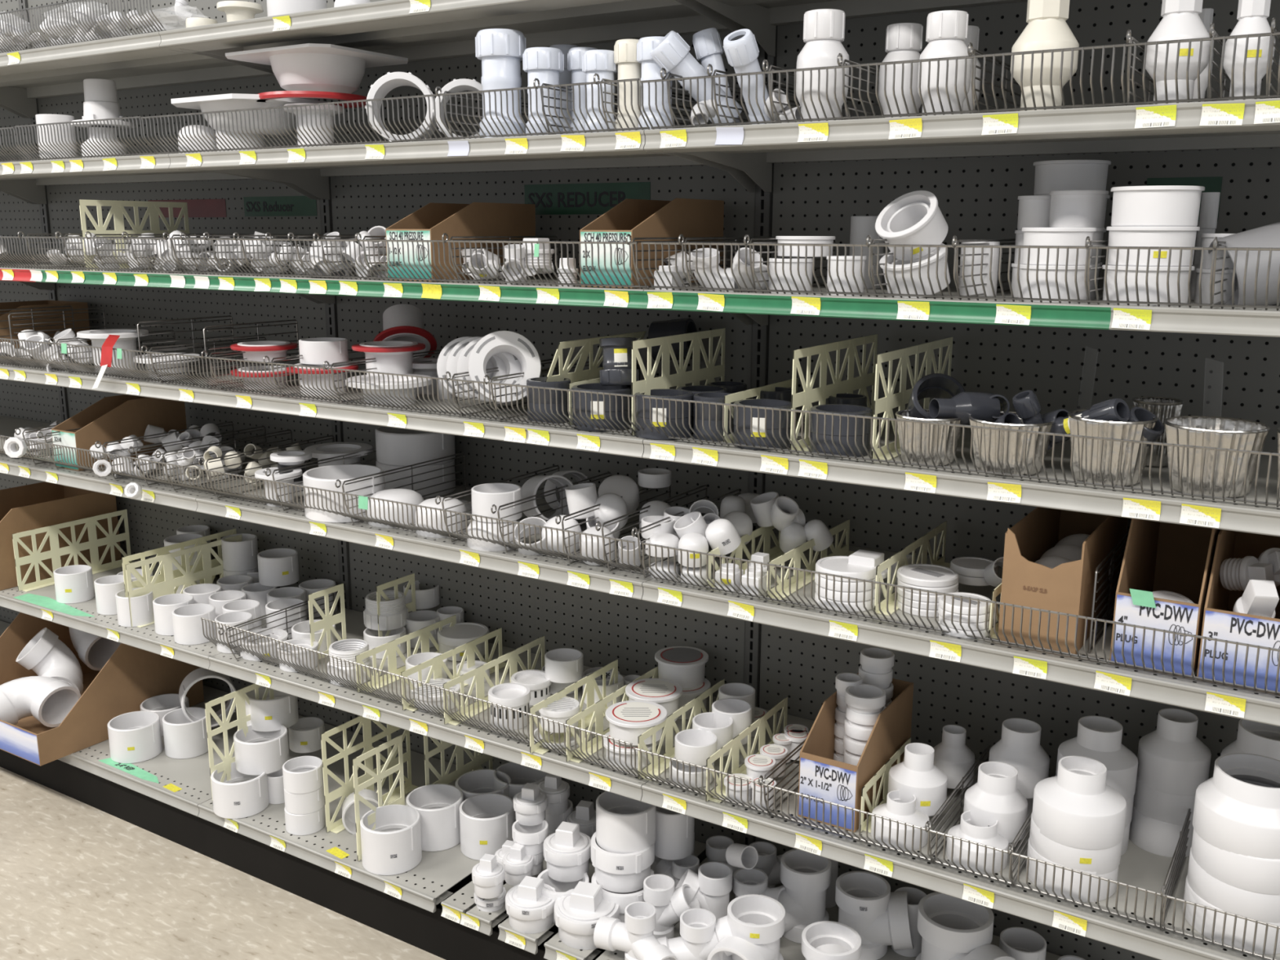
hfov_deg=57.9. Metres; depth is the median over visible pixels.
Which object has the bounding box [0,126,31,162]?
wire fence
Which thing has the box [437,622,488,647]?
disc
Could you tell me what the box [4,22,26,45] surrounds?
pipe elbow
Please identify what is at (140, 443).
coupling
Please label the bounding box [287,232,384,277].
divider
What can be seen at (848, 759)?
bushing
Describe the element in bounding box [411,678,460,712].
coupling
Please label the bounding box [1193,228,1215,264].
coupling
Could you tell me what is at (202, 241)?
pipe elbow
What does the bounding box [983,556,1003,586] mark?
coupling
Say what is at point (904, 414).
foil pan
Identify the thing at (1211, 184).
sign
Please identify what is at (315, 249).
coupling
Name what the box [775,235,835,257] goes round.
bushing
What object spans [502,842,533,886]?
fitting
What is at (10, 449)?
nut
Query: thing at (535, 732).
coupling
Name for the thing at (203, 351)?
divider
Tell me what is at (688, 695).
flange
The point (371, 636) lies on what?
coupling
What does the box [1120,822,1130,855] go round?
reducer
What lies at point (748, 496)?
fitting
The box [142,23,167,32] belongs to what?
pipe elbow
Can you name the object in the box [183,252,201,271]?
fitting
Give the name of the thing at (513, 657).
divider
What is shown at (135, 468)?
coupling
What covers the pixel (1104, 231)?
bushing
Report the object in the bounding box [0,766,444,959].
floor
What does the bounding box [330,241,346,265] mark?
pipe elbow
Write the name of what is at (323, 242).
fitting
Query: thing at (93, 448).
fitting
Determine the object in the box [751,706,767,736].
flange
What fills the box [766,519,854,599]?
divider
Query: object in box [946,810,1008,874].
reducer
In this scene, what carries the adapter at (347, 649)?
on the bay at (596, 611)
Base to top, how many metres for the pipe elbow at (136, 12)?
0.039 m
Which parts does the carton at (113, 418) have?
panel, panel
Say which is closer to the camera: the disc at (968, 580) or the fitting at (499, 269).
the disc at (968, 580)
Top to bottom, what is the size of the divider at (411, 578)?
0.165 m
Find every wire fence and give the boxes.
[0,0,165,53]
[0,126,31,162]
[0,235,184,273]
[0,337,198,386]
[0,435,222,493]
[14,115,157,160]
[141,78,650,154]
[168,237,648,289]
[178,354,644,435]
[186,466,648,573]
[200,617,643,778]
[633,747,1279,959]
[640,31,1279,129]
[640,242,1279,311]
[641,542,1279,694]
[642,395,1279,507]
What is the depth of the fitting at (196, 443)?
2.89 m
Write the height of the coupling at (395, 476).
0.076 m
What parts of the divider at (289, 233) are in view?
frame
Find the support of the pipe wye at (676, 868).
on the bay at (596, 611)
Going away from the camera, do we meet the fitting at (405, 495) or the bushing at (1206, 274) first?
the bushing at (1206, 274)
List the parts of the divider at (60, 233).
frame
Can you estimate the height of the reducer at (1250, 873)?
0.102 m
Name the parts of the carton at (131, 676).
panel, panel, panel, panel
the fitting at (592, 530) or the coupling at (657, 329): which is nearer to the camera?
the fitting at (592, 530)
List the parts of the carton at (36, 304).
panel, panel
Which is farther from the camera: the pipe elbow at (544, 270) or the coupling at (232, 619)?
the coupling at (232, 619)
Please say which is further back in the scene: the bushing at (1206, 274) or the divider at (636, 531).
the divider at (636, 531)
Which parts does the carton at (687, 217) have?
panel, panel, panel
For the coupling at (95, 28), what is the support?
on the bay at (147, 75)
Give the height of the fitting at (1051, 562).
0.106 m
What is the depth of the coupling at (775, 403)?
1.91 m
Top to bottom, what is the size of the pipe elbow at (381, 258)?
0.041 m
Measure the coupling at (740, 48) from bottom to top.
0.156 m
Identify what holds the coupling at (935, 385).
in the foil pan at (904, 414)
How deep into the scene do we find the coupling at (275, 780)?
2.79 m
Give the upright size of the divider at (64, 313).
0.138 m
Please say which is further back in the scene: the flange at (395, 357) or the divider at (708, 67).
the flange at (395, 357)
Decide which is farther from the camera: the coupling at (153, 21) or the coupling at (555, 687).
the coupling at (153, 21)
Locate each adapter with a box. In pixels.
[327,639,372,686]
[363,590,408,631]
[795,8,849,121]
[878,22,923,117]
[917,10,971,115]
[962,25,981,113]
[1010,0,1079,111]
[1145,0,1210,104]
[1192,8,1213,102]
[1222,0,1275,100]
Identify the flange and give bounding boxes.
[71,78,135,128]
[76,328,148,373]
[133,352,200,380]
[170,93,328,137]
[217,0,262,22]
[225,43,408,93]
[230,340,297,361]
[231,365,296,389]
[254,466,302,506]
[270,449,311,492]
[283,103,342,146]
[286,363,358,395]
[303,442,373,466]
[345,373,431,406]
[351,340,426,374]
[373,303,436,358]
[412,357,438,394]
[436,336,493,398]
[446,336,506,399]
[457,336,521,402]
[468,330,541,403]
[601,731,657,768]
[605,700,667,745]
[625,678,682,720]
[654,646,708,688]
[677,677,710,719]
[723,773,753,802]
[744,754,776,778]
[750,777,776,809]
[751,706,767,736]
[760,743,787,777]
[772,733,791,763]
[783,724,808,733]
[784,729,808,760]
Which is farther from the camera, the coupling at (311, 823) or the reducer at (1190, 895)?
the coupling at (311, 823)
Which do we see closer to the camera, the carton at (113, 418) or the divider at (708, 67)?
the divider at (708, 67)
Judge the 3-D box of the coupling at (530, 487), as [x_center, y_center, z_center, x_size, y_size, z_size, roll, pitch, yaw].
[-0.190,0.038,2.389,0.096,0.112,0.107,-6,13,-25]
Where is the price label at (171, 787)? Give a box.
[162,783,182,791]
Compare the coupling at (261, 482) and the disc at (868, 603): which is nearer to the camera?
the disc at (868, 603)
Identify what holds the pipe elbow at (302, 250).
on the bay at (596, 611)
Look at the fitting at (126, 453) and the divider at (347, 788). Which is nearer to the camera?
the divider at (347, 788)
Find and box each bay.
[0,0,62,635]
[0,0,350,856]
[159,0,759,959]
[640,0,1279,959]
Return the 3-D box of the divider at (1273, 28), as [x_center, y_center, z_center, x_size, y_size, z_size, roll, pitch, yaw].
[0.852,-0.541,1.541,0.006,0.091,0.359,8,14,31]
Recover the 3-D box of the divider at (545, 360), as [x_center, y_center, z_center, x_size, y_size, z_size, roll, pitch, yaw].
[-0.272,-0.191,2.336,0.006,0.091,0.359,8,14,31]
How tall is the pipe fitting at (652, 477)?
0.029 m
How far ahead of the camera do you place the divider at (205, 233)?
2.53 m
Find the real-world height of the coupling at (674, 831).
0.100 m
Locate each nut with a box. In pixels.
[3,436,26,457]
[92,459,111,476]
[124,482,142,498]
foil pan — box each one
[895,408,961,466]
[968,411,1054,475]
[1067,408,1158,486]
[1132,396,1183,466]
[1164,415,1270,497]
[1275,426,1279,497]
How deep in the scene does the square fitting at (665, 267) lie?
1.96 m
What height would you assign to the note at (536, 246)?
0.022 m
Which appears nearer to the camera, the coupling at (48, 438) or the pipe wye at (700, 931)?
the pipe wye at (700, 931)
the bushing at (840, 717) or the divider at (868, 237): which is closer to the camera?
the divider at (868, 237)
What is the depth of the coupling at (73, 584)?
3.16 m
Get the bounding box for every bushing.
[237,627,288,661]
[276,638,318,672]
[768,257,813,293]
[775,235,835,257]
[826,255,866,295]
[833,752,844,762]
[834,723,844,742]
[834,738,844,758]
[835,672,862,697]
[835,693,846,712]
[835,706,846,728]
[843,733,866,758]
[843,749,859,765]
[844,684,885,713]
[844,718,872,744]
[845,703,885,728]
[858,665,893,688]
[859,647,894,673]
[875,190,947,260]
[879,243,950,297]
[883,682,893,703]
[1010,262,1022,297]
[1013,230,1023,263]
[1017,195,1050,230]
[1018,264,1092,302]
[1022,227,1096,265]
[1033,160,1111,195]
[1033,195,1110,227]
[1048,190,1108,227]
[1086,263,1100,299]
[1090,227,1104,263]
[1097,262,1102,286]
[1099,228,1106,261]
[1102,264,1195,306]
[1106,226,1199,266]
[1110,185,1204,226]
[1194,268,1235,303]
[1198,233,1235,269]
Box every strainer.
[488,683,530,730]
[511,669,551,706]
[538,696,579,733]
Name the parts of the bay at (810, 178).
shelf, shelf, shelf, price rail, price rail, price rail, price rail, price rail, shelf, shelf, shelf, shelf, shelf, shelf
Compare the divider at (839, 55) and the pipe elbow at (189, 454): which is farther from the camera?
the pipe elbow at (189, 454)
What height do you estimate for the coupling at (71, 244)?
0.054 m
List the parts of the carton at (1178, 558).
panel, panel, panel, panel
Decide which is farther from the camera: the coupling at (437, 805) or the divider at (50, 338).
the divider at (50, 338)
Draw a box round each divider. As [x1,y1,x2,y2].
[0,305,75,343]
[8,307,106,365]
[12,509,133,591]
[14,424,57,464]
[17,231,84,268]
[36,427,81,468]
[48,329,176,372]
[55,231,127,269]
[79,199,189,270]
[84,231,214,269]
[94,421,235,479]
[121,231,252,271]
[121,528,236,597]
[125,534,242,627]
[128,426,266,485]
[137,315,235,378]
[141,336,267,382]
[155,429,292,490]
[163,231,290,272]
[179,231,306,273]
[198,435,334,498]
[201,343,299,389]
[203,231,324,274]
[203,319,299,386]
[204,683,274,804]
[217,592,335,659]
[232,231,358,274]
[263,349,365,395]
[265,232,355,276]
[265,448,376,511]
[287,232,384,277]
[307,583,346,659]
[312,232,385,278]
[320,715,417,833]
[323,349,441,403]
[334,452,466,524]
[352,734,404,861]
[355,232,387,279]
[355,614,456,693]
[376,573,416,636]
[400,627,506,711]
[423,735,493,785]
[435,86,528,139]
[435,464,559,542]
[441,233,558,282]
[443,635,545,725]
[444,358,557,416]
[483,360,589,420]
[490,471,611,552]
[528,659,617,754]
[533,78,617,134]
[545,331,645,382]
[555,484,671,564]
[565,666,657,763]
[568,377,599,425]
[593,73,700,131]
[595,484,707,571]
[625,234,728,288]
[631,328,725,435]
[631,488,740,577]
[637,679,724,780]
[660,67,748,128]
[678,234,776,289]
[705,697,787,803]
[706,63,799,123]
[706,525,784,589]
[723,377,804,443]
[743,234,835,292]
[758,737,806,815]
[762,59,854,123]
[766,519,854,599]
[790,333,881,451]
[836,53,879,119]
[860,737,911,832]
[866,235,944,296]
[871,337,952,460]
[874,520,950,615]
[924,744,991,862]
[951,235,1015,298]
[967,42,1021,113]
[988,582,1001,639]
[1007,770,1056,886]
[1084,235,1108,302]
[1088,533,1128,652]
[1126,29,1154,105]
[1160,808,1191,930]
[1207,22,1231,97]
[1212,236,1230,306]
[1267,17,1279,98]
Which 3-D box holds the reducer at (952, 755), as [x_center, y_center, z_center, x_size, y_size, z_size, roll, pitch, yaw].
[0.564,0.494,2.087,0.077,0.096,0.077,8,14,31]
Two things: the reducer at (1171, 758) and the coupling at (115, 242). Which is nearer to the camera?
the reducer at (1171, 758)
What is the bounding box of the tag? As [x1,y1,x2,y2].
[91,364,107,389]
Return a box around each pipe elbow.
[0,342,33,361]
[0,675,80,727]
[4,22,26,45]
[15,627,83,695]
[22,334,51,363]
[28,432,39,454]
[29,32,46,47]
[41,344,70,372]
[46,249,66,266]
[48,420,61,428]
[51,12,71,34]
[53,328,92,363]
[68,626,120,671]
[69,249,89,262]
[70,235,84,253]
[84,232,96,255]
[95,14,111,33]
[106,22,128,36]
[116,251,127,262]
[126,9,154,28]
[137,454,155,469]
[141,233,162,249]
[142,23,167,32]
[158,429,179,442]
[160,259,176,272]
[164,451,177,475]
[173,0,193,24]
[175,448,195,470]
[177,431,192,446]
[178,463,194,481]
[190,235,199,253]
[195,235,211,250]
[204,438,221,457]
[207,254,227,270]
[220,469,231,477]
[269,244,295,266]
[289,246,306,272]
[320,231,340,256]
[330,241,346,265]
[355,253,371,279]
[356,231,377,251]
[379,255,386,266]
[460,248,475,275]
[468,252,496,278]
[498,264,505,278]
[531,262,554,274]
[682,275,691,286]
[690,99,715,127]
[690,248,738,292]
[732,247,768,288]
[764,88,789,119]
[770,496,805,531]
[995,412,1021,423]
[1057,955,1084,959]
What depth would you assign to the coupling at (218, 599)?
3.00 m
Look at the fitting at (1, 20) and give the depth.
2.80 m
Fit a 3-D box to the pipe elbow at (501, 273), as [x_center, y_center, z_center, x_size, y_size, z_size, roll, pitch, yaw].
[-0.295,-0.430,2.342,0.039,0.058,0.044,12,17,44]
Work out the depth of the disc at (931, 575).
1.89 m
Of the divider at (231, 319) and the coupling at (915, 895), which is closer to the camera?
the coupling at (915, 895)
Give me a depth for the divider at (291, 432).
2.85 m
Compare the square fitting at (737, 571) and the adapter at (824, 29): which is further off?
the square fitting at (737, 571)
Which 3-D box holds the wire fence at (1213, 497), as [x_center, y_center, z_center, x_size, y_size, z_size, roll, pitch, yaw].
[0.529,-0.039,1.675,1.211,0.079,0.049,8,14,31]
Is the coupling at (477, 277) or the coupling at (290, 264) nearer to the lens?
the coupling at (477, 277)
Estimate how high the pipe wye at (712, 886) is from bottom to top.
0.130 m
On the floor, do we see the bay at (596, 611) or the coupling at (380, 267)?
the bay at (596, 611)
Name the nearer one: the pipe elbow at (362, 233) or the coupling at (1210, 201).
the coupling at (1210, 201)
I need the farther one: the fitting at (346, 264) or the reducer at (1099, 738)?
the fitting at (346, 264)
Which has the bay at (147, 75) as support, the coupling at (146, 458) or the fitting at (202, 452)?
the coupling at (146, 458)
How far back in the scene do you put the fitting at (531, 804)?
2.44 m
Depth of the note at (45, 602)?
3.15 m
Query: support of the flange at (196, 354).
on the bay at (147, 75)
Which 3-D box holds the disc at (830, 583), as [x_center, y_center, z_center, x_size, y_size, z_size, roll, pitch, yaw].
[0.345,0.165,1.938,0.104,0.016,0.104,8,14,31]
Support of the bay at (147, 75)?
on the floor
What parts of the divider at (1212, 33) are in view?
frame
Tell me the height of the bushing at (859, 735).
0.029 m
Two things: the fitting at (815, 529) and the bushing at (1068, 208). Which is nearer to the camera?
the bushing at (1068, 208)
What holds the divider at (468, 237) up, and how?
on the bay at (596, 611)
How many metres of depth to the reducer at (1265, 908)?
1.64 m
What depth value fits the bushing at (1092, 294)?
1.71 m
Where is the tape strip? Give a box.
[100,334,119,367]
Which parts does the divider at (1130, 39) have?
frame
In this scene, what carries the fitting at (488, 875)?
on the cleanout collar at (495, 904)
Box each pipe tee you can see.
[502,244,527,284]
[835,871,913,959]
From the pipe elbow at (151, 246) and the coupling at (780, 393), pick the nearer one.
the coupling at (780, 393)
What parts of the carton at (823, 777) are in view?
panel, panel, panel, panel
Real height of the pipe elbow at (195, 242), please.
0.055 m
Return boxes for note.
[13,593,95,617]
[61,342,66,353]
[97,757,159,783]
[116,348,121,359]
[358,495,368,509]
[533,244,539,257]
[1129,588,1155,608]
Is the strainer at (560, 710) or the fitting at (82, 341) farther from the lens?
the fitting at (82, 341)
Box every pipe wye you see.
[593,901,677,959]
[643,874,700,938]
[654,854,699,888]
[656,907,733,959]
[675,861,732,919]
[706,835,742,887]
[706,893,785,959]
[733,867,786,924]
[748,841,782,888]
[760,848,831,943]
[801,920,861,959]
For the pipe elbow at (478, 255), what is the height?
0.049 m
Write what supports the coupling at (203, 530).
on the coupling
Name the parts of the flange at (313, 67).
bowl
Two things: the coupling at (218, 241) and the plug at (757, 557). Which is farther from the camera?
the coupling at (218, 241)
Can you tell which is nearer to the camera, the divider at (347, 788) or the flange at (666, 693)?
the flange at (666, 693)
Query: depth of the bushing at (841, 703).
2.09 m
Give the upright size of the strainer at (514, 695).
0.070 m
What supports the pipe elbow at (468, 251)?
on the bay at (596, 611)
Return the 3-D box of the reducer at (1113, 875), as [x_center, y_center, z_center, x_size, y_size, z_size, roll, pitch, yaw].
[0.681,0.579,1.819,0.135,0.105,0.135,8,14,31]
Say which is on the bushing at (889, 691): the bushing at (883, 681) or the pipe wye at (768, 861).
the bushing at (883, 681)
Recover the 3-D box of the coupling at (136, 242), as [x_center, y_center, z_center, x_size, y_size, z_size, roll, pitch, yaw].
[-1.179,-0.544,2.715,0.040,0.042,0.034,-4,13,-19]
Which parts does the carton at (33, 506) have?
panel, panel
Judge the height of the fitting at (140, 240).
0.042 m
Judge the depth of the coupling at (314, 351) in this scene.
2.52 m
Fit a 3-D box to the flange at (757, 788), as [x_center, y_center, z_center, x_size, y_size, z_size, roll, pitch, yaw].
[0.219,0.557,2.057,0.046,0.044,0.046,5,13,20]
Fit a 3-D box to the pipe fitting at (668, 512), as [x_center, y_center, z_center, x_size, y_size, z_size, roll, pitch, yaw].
[0.069,0.081,2.147,0.052,0.056,0.058,-3,12,-13]
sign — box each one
[147,199,226,217]
[243,195,316,216]
[524,182,650,214]
[1146,176,1222,221]
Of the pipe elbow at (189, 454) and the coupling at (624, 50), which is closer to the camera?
the coupling at (624, 50)
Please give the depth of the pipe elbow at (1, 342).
3.16 m
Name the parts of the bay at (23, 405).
shelf, shelf, shelf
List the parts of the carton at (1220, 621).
panel, panel, panel, panel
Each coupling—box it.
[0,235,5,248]
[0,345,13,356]
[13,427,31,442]
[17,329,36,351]
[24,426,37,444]
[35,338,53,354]
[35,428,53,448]
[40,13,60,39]
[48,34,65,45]
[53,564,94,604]
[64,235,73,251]
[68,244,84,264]
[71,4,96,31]
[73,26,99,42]
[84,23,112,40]
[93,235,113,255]
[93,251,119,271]
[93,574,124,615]
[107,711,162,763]
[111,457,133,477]
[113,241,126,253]
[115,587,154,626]
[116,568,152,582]
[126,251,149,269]
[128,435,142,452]
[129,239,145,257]
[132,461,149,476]
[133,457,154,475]
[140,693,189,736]
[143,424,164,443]
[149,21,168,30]
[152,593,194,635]
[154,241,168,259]
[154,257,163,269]
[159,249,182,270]
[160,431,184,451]
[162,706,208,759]
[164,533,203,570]
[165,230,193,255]
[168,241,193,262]
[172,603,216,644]
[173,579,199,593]
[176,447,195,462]
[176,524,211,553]
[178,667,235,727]
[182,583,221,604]
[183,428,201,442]
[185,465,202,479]
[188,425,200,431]
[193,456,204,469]
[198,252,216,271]
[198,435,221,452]
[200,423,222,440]
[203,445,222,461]
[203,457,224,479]
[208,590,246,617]
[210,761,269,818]
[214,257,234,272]
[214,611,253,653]
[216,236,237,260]
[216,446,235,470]
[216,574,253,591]
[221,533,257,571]
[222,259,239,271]
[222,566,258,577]
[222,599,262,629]
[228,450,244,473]
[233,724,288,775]
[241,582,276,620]
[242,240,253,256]
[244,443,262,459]
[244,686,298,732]
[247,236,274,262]
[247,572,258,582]
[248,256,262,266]
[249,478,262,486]
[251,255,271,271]
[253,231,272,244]
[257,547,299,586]
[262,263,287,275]
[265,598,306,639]
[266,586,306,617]
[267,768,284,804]
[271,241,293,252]
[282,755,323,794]
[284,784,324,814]
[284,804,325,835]
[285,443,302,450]
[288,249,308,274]
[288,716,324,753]
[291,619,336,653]
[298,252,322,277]
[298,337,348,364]
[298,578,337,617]
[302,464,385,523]
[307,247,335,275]
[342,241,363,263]
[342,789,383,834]
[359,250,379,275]
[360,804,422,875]
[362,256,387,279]
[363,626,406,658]
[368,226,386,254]
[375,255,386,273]
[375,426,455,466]
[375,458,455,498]
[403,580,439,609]
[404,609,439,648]
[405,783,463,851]
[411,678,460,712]
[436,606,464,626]
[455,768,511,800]
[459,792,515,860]
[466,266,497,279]
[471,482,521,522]
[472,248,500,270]
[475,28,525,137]
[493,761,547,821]
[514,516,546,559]
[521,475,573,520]
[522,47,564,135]
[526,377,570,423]
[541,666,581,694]
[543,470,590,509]
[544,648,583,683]
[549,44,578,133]
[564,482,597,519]
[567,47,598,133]
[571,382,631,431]
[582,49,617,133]
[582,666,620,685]
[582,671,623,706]
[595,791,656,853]
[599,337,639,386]
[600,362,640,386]
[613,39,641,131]
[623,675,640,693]
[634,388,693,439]
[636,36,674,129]
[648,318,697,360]
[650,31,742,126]
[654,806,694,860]
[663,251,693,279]
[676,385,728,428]
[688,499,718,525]
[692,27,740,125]
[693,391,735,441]
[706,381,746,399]
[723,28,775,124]
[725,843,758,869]
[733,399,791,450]
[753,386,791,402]
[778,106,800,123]
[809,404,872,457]
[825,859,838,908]
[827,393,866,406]
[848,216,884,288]
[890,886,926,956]
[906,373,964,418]
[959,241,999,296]
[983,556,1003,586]
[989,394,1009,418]
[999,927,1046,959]
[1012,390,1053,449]
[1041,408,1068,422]
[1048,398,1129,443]
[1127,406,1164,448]
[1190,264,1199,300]
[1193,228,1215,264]
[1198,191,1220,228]
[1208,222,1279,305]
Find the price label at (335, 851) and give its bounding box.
[325,846,350,858]
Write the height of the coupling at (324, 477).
0.095 m
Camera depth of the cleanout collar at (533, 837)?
2.41 m
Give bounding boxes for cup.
[35,114,78,159]
[215,129,266,151]
[266,0,327,16]
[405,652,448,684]
[438,641,484,661]
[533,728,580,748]
[586,516,620,538]
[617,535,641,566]
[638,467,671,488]
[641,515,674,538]
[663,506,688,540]
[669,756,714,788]
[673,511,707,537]
[674,728,717,766]
[692,711,733,756]
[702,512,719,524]
[711,697,751,745]
[718,682,755,724]
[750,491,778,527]
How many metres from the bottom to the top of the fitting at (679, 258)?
0.031 m
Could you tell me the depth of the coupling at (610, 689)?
2.49 m
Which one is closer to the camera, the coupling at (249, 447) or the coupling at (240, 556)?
the coupling at (249, 447)
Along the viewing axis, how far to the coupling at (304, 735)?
2.91 m
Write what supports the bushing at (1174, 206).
on the bushing at (1118, 236)
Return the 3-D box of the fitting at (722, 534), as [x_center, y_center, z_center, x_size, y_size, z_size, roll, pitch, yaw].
[0.147,0.100,2.045,0.064,0.063,0.054,-7,14,-31]
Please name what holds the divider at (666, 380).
on the bay at (596, 611)
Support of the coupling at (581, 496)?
on the fitting at (551, 522)
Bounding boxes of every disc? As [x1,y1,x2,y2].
[185,17,217,27]
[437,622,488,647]
[456,660,489,684]
[814,573,875,592]
[814,591,875,612]
[815,555,877,582]
[815,582,875,602]
[897,564,958,587]
[897,578,958,595]
[897,584,958,602]
[897,593,938,609]
[897,599,938,617]
[937,605,990,622]
[937,621,989,639]
[938,591,991,615]
[938,613,989,631]
[950,556,998,577]
[958,573,998,586]
[1152,590,1193,603]
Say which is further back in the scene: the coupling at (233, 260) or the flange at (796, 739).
the coupling at (233, 260)
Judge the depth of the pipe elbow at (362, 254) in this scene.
2.35 m
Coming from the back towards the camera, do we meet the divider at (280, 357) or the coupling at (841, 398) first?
the divider at (280, 357)
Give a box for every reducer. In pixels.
[80,127,127,158]
[871,790,929,850]
[887,742,947,816]
[928,391,1000,425]
[933,724,974,788]
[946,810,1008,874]
[963,761,1027,843]
[988,718,1049,798]
[1026,776,1048,818]
[1026,838,1119,902]
[1029,813,1122,875]
[1031,755,1126,849]
[1055,715,1137,800]
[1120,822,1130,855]
[1124,795,1133,827]
[1128,805,1193,857]
[1133,777,1195,826]
[1137,708,1211,795]
[1182,874,1279,954]
[1186,846,1279,923]
[1191,784,1279,894]
[1192,752,1279,859]
[1220,719,1279,760]
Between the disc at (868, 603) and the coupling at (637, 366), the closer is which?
the disc at (868, 603)
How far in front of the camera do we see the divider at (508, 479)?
2.33 m
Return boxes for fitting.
[0,20,9,38]
[0,34,12,52]
[0,244,8,257]
[36,332,50,340]
[75,336,87,343]
[89,444,106,458]
[106,443,124,459]
[108,11,127,29]
[114,444,130,457]
[120,436,137,452]
[131,235,148,252]
[151,448,165,464]
[171,466,183,479]
[176,245,192,262]
[177,124,217,153]
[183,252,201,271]
[188,440,206,450]
[194,449,204,462]
[223,451,241,468]
[231,246,249,265]
[244,461,262,477]
[244,472,258,484]
[257,451,274,468]
[266,447,281,453]
[310,242,324,251]
[311,240,325,244]
[315,260,334,275]
[333,0,370,7]
[333,255,345,271]
[333,259,352,275]
[364,71,437,142]
[366,488,423,528]
[415,497,467,537]
[432,78,482,139]
[437,379,453,399]
[458,499,471,517]
[466,520,517,551]
[471,853,505,898]
[494,840,514,879]
[496,267,500,278]
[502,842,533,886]
[505,875,555,933]
[513,782,547,826]
[524,267,542,275]
[538,773,569,815]
[541,515,582,553]
[542,821,591,882]
[554,880,619,950]
[566,800,595,839]
[580,525,615,565]
[593,493,628,530]
[598,475,639,513]
[639,500,671,528]
[645,533,679,557]
[648,560,679,579]
[653,265,682,290]
[676,255,688,272]
[677,532,708,567]
[680,565,706,585]
[705,518,741,555]
[715,563,743,591]
[720,495,746,518]
[722,511,752,544]
[737,492,759,523]
[740,567,767,595]
[779,522,806,553]
[804,519,833,551]
[915,891,1015,959]
[1034,555,1072,568]
[1040,544,1082,561]
[1054,533,1114,580]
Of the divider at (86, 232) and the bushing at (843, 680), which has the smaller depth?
the bushing at (843, 680)
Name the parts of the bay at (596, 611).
price rail, price rail, kick plate, shelf, price rail, price rail, price rail, price rail, shelf, price rail, shelf, shelf, shelf, price rail, shelf, shelf, price rail, shelf, price rail, shelf, panel, shelf, price rail, shelf, shelf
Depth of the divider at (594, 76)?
1.94 m
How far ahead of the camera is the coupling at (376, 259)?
2.35 m
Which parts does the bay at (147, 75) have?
price rail, price rail, price rail, price rail, price rail, kick plate, price rail, shelf, shelf, price rail, shelf, shelf, shelf, shelf, shelf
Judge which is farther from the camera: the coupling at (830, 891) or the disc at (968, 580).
the coupling at (830, 891)
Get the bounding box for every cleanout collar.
[474,887,506,911]
[511,819,548,855]
[531,851,544,875]
[537,869,589,923]
[545,799,573,835]
[591,831,654,893]
[591,869,653,922]
[650,831,694,874]
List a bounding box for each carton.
[0,300,91,349]
[0,481,121,590]
[0,612,204,765]
[51,394,186,471]
[385,202,536,281]
[579,198,724,288]
[797,672,913,832]
[997,506,1128,654]
[1109,518,1221,678]
[1196,529,1279,694]
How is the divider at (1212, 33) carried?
on the bay at (810, 178)
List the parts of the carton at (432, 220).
panel, panel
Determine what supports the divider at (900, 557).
on the bay at (810, 178)
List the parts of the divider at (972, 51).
frame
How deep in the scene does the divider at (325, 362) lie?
2.42 m
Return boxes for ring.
[256,90,366,108]
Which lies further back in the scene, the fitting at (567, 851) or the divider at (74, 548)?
the divider at (74, 548)
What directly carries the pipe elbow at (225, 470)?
on the bay at (147, 75)
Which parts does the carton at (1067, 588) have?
panel, panel, panel, panel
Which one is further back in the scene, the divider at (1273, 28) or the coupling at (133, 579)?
the coupling at (133, 579)
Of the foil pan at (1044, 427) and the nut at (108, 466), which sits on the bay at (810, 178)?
the foil pan at (1044, 427)
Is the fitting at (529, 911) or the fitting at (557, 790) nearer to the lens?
the fitting at (529, 911)
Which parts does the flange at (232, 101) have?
bowl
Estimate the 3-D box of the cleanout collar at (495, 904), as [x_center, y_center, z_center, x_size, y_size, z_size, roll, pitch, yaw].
[-0.307,0.860,2.377,0.066,0.026,0.066,8,14,31]
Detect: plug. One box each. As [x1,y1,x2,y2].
[522,238,554,267]
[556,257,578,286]
[748,551,771,575]
[848,549,888,578]
[886,554,911,584]
[1219,555,1274,591]
[1232,579,1279,617]
[1257,547,1279,586]
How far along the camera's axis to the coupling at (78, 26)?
2.68 m
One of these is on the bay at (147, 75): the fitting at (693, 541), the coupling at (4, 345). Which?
the coupling at (4, 345)
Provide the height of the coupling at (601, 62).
0.137 m
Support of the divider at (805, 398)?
on the bay at (810, 178)
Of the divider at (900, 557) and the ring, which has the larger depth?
the ring
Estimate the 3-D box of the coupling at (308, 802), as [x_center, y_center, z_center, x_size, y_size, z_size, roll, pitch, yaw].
[-0.775,0.728,2.673,0.092,0.052,0.088,8,14,31]
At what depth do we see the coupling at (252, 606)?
2.92 m
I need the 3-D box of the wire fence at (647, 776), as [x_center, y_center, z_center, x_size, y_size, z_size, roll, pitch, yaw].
[0.520,0.592,1.814,1.227,0.079,0.048,8,14,31]
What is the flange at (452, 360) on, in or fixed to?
on the bay at (596, 611)
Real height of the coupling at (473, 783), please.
0.100 m
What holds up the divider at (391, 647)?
on the bay at (596, 611)
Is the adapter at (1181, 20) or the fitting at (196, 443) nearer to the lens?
the adapter at (1181, 20)
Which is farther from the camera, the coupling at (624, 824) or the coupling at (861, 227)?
the coupling at (624, 824)
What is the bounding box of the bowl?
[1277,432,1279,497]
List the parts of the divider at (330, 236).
frame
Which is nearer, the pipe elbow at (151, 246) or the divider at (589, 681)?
the divider at (589, 681)

